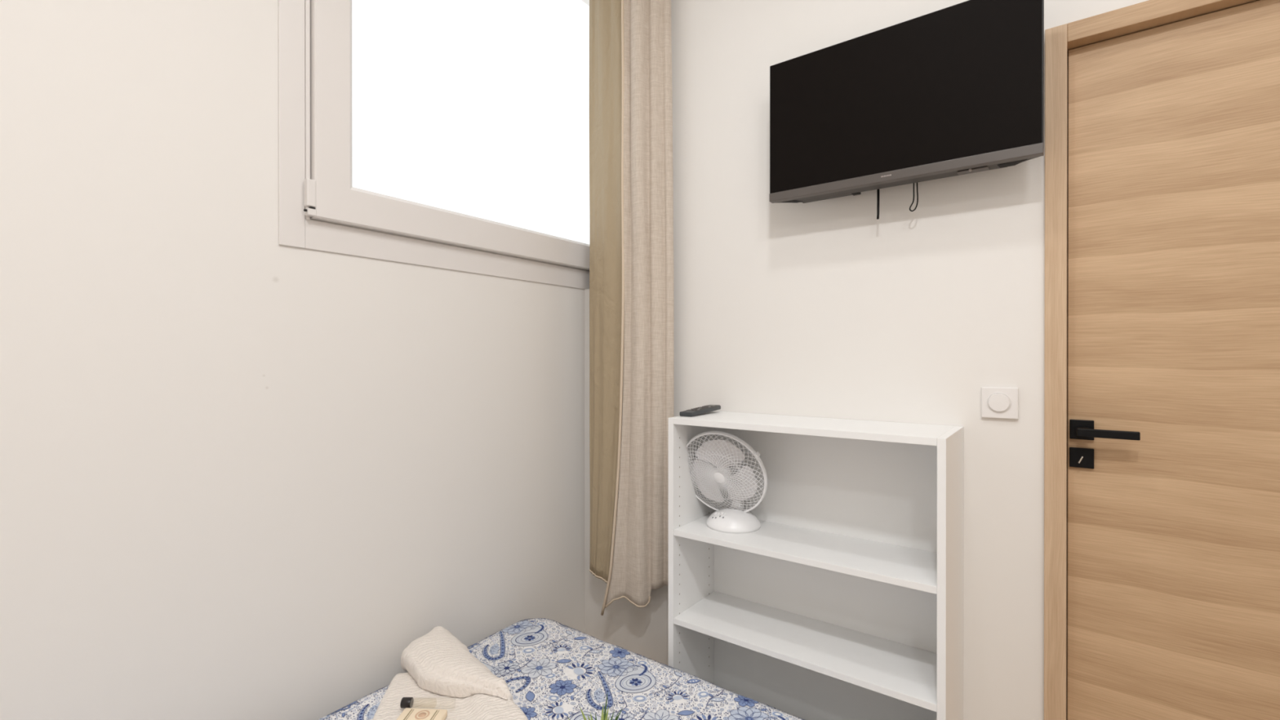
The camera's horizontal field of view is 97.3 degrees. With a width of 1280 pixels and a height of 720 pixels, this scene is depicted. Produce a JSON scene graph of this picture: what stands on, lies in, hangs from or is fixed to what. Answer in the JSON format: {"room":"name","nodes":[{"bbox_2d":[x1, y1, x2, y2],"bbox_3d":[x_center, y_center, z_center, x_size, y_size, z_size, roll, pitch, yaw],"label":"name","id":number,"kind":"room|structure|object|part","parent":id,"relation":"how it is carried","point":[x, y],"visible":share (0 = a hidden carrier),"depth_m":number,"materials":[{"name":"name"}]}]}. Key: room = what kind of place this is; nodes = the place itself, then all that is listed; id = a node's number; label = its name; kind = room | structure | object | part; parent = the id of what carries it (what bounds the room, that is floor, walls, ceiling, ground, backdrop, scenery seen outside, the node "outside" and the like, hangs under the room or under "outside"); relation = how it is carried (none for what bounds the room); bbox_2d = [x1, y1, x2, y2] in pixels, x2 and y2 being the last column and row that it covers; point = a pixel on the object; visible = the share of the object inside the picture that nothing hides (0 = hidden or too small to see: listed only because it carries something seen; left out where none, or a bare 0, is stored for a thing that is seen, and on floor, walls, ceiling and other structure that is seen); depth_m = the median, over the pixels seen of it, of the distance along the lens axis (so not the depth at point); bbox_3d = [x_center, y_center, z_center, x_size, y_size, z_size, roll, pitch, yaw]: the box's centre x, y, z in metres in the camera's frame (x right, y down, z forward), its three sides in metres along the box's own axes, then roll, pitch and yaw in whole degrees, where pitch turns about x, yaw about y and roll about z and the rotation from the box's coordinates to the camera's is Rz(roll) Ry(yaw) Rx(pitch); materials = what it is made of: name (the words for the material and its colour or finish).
{"room":"hotel room","nodes":[
{"label":"hotel room","id":0,"kind":"room"},
{"bbox_2d":[0,0,589,719],"bbox_3d":[-1.384,-0.252,1.090,0.200,3.000,5.350,0,0,37],"label":"wall","id":1,"kind":"structure","parent":0,"point":[242,472],"depth_m":1.40,"materials":[{"name":"paint"}]},
{"bbox_2d":[278,0,589,288],"bbox_3d":[-0.400,-1.030,2.258,0.094,1.445,1.898,0,0,37],"label":"window","id":2,"kind":"structure","parent":1,"relation":"in","point":[315,106],"depth_m":1.60,"materials":[{"name":"white plastic"}]},
{"bbox_2d":[584,0,1148,719],"bbox_3d":[0.992,-0.253,1.654,2.930,3.000,0.200,0,0,37],"label":"wall","id":3,"kind":"structure","parent":0,"point":[827,308],"depth_m":1.75,"materials":[{"name":"white paint"}]},
{"bbox_2d":[768,0,1044,219],"bbox_3d":[0.737,-0.679,1.637,0.712,0.520,0.132,0,0,37],"label":"television","id":4,"kind":"object","parent":3,"relation":"attached to","point":[957,89],"visible":1,"depth_m":1.55,"materials":[{"name":"black plastic"}]},
{"bbox_2d":[782,200,801,202],"bbox_3d":[0.487,-0.507,1.802,0.056,0.004,0.032,0,0,37],"label":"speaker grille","id":5,"kind":"object","parent":4,"relation":"attached to","point":[786,201],"depth_m":1.79,"materials":[{"name":"black plastic"}]},
{"bbox_3d":[0.784,-0.489,1.615,0.024,0.127,0.004,0,0,37],"label":"release cord","id":6,"kind":"part","parent":4,"relation":"part of","materials":[{"name":"black rubber"}]},
{"bbox_2d":[997,159,1026,168],"bbox_3d":[0.958,-0.506,1.449,0.064,0.004,0.032,0,0,37],"label":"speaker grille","id":7,"kind":"object","parent":4,"relation":"attached to","point":[1005,164],"depth_m":1.45,"materials":[{"name":"black plastic"}]},
{"bbox_2d":[981,386,1018,419],"bbox_3d":[0.977,0.117,1.531,0.085,0.085,0.016,0,0,37],"label":"light switch","id":8,"kind":"object","parent":3,"relation":"attached to","point":[998,402],"visible":1,"depth_m":1.53,"materials":[{"name":"white plastic"}]},
{"bbox_2d":[1044,0,1279,719],"bbox_3d":[1.458,0.194,1.217,0.948,2.108,0.123,0,0,37],"label":"door","id":9,"kind":"structure","parent":3,"relation":"in","point":[1162,334],"depth_m":1.36,"materials":[{"name":"brown wood"}]},
{"bbox_3d":[1.139,0.253,1.454,0.050,0.050,0.009,0,0,37],"label":"lock plate","id":10,"kind":"part","parent":9,"relation":"part of","materials":[{"name":"black metal"}]},
{"bbox_3d":[1.139,0.180,1.453,0.050,0.050,0.010,0,0,37],"label":"handle","id":11,"kind":"part","parent":9,"relation":"part of","materials":[{"name":"black metal"}]},
{"bbox_3d":[1.160,0.182,1.399,0.119,0.020,0.056,0,0,37],"label":"lever","id":12,"kind":"part","parent":9,"relation":"part of","materials":[{"name":"black metal"}]},
{"bbox_3d":[-0.421,-1.799,-0.071,3.130,0.100,4.650,0,0,37],"label":"ceiling","id":13,"kind":"structure","parent":0,"visible":0},
{"bbox_2d":[589,0,674,615],"bbox_3d":[-0.056,-0.358,2.172,0.376,2.711,0.080,0,0,27],"label":"curtain","id":14,"kind":"object","parent":13,"relation":"hanging from","point":[632,298],"visible":0.97,"depth_m":2.13,"materials":[{"name":"beige fabric"}]},
{"bbox_3d":[-0.421,1.301,-0.064,3.130,0.100,4.650,0,0,37],"label":"floor","id":15,"kind":"structure","parent":0,"visible":0},
{"bbox_2d":[668,410,963,719],"bbox_3d":[0.502,0.717,1.708,0.800,1.060,0.302,0,0,37],"label":"bookcase","id":16,"kind":"object","parent":15,"relation":"on","point":[846,600],"visible":0.84,"depth_m":1.73,"materials":[{"name":"white laminate"}]},
{"bbox_3d":[0.190,0.717,1.942,0.020,1.060,0.302,0,0,37],"label":"panel","id":17,"kind":"part","parent":16,"relation":"part of","materials":[{"name":"white laminate"}]},
{"bbox_2d":[679,404,720,417],"bbox_3d":[0.210,0.174,1.942,0.047,0.026,0.212,0,0,35],"label":"remote control","id":18,"kind":"object","parent":16,"relation":"on","point":[708,408],"visible":1,"depth_m":1.91,"materials":[{"name":"grey plastic"}]},
{"bbox_2d":[686,431,767,533],"bbox_3d":[0.291,0.387,1.875,0.299,0.318,0.177,0,0,37],"label":"desk fan","id":19,"kind":"object","parent":16,"relation":"on","point":[726,459],"visible":0.95,"depth_m":1.82,"materials":[{"name":"white plastic"}]},
{"bbox_3d":[0.225,0.403,1.891,0.110,0.148,0.035,0,0,34],"label":"fan blade","id":20,"kind":"part","parent":19,"relation":"part of","materials":[{"name":"white plastic"}]},
{"bbox_3d":[0.261,0.308,1.836,0.166,0.102,0.042,0,0,21],"label":"fan blade","id":21,"kind":"part","parent":19,"relation":"part of","materials":[{"name":"white plastic"}]},
{"bbox_3d":[0.329,0.401,1.825,0.119,0.136,0.060,0,0,37],"label":"fan blade","id":22,"kind":"part","parent":19,"relation":"part of","materials":[{"name":"white plastic"}]},
{"bbox_3d":[0.502,0.197,1.708,0.761,0.020,0.302,0,0,37],"label":"panel","id":23,"kind":"part","parent":16,"relation":"part of","materials":[{"name":"white laminate"}]},
{"bbox_3d":[0.814,0.718,1.475,0.020,1.060,0.302,0,0,37],"label":"panel","id":24,"kind":"part","parent":16,"relation":"part of","materials":[{"name":"white laminate"}]},
{"bbox_3d":[-0.407,1.103,0.971,1.350,0.292,1.855,0,0,37],"label":"bed","id":25,"kind":"object","parent":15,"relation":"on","visible":0},
{"bbox_2d":[318,617,804,719],"bbox_3d":[-0.407,1.055,0.971,1.408,0.241,1.914,0,0,37],"label":"bedspread","id":26,"kind":"object","parent":25,"relation":"on","point":[551,669],"visible":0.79,"depth_m":1.63,"materials":[{"name":"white fabric"}]},
{"bbox_2d":[372,672,528,719],"bbox_3d":[-0.516,0.914,1.464,0.551,0.056,0.298,0,0,43],"label":"folded towel","id":27,"kind":"object","parent":26,"relation":"on","point":[479,706],"visible":0.64,"depth_m":1.48,"materials":[{"name":"white fabric"}]},
{"bbox_2d":[400,697,441,709],"bbox_3d":[-0.552,0.896,1.471,0.138,0.026,0.026,0,0,2],"label":"toiletry bottle","id":28,"kind":"object","parent":27,"relation":"on","point":[406,702],"visible":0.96,"depth_m":1.46,"materials":[{"name":"black plastic"}]},
{"bbox_2d":[396,707,447,719],"bbox_3d":[-0.549,0.900,1.411,0.112,0.018,0.064,0,0,4],"label":"soap","id":29,"kind":"object","parent":27,"relation":"on","point":[408,713],"visible":1,"depth_m":1.42,"materials":[{"name":"beige"}]},
{"bbox_2d":[400,626,513,701],"bbox_3d":[-0.540,0.907,1.603,0.164,0.141,0.459,0,0,-42],"label":"rolled towel","id":30,"kind":"object","parent":26,"relation":"on","point":[440,664],"visible":0.98,"depth_m":1.57,"materials":[{"name":"white fabric"}]},
{"bbox_2d":[567,691,622,719],"bbox_3d":[-0.101,0.877,1.282,0.156,0.117,0.249,0,0,-3],"label":"potted grass","id":31,"kind":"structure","parent":26,"relation":"on","point":[604,717],"depth_m":1.33,"materials":[{"name":"green plant"}]},
{"bbox_3d":[-0.118,0.861,1.293,0.014,0.075,0.100,0,0,-29],"label":"grass blade","id":32,"kind":"part","parent":31,"relation":"part of","materials":[{"name":"green plant"}]},
{"bbox_3d":[-0.088,0.858,1.294,0.014,0.080,0.092,0,0,1],"label":"grass blade","id":33,"kind":"part","parent":31,"relation":"part of","materials":[{"name":"green plant"}]},
{"bbox_3d":[-0.084,0.863,1.328,0.009,0.069,0.160,0,0,3],"label":"grass blade","id":34,"kind":"part","parent":31,"relation":"part of","materials":[{"name":"green plant"}]},
{"bbox_3d":[-0.081,0.868,1.305,0.064,0.060,0.100,0,0,37],"label":"grass blade","id":35,"kind":"part","parent":31,"relation":"part of","materials":[{"name":"green plant"}]}
]}

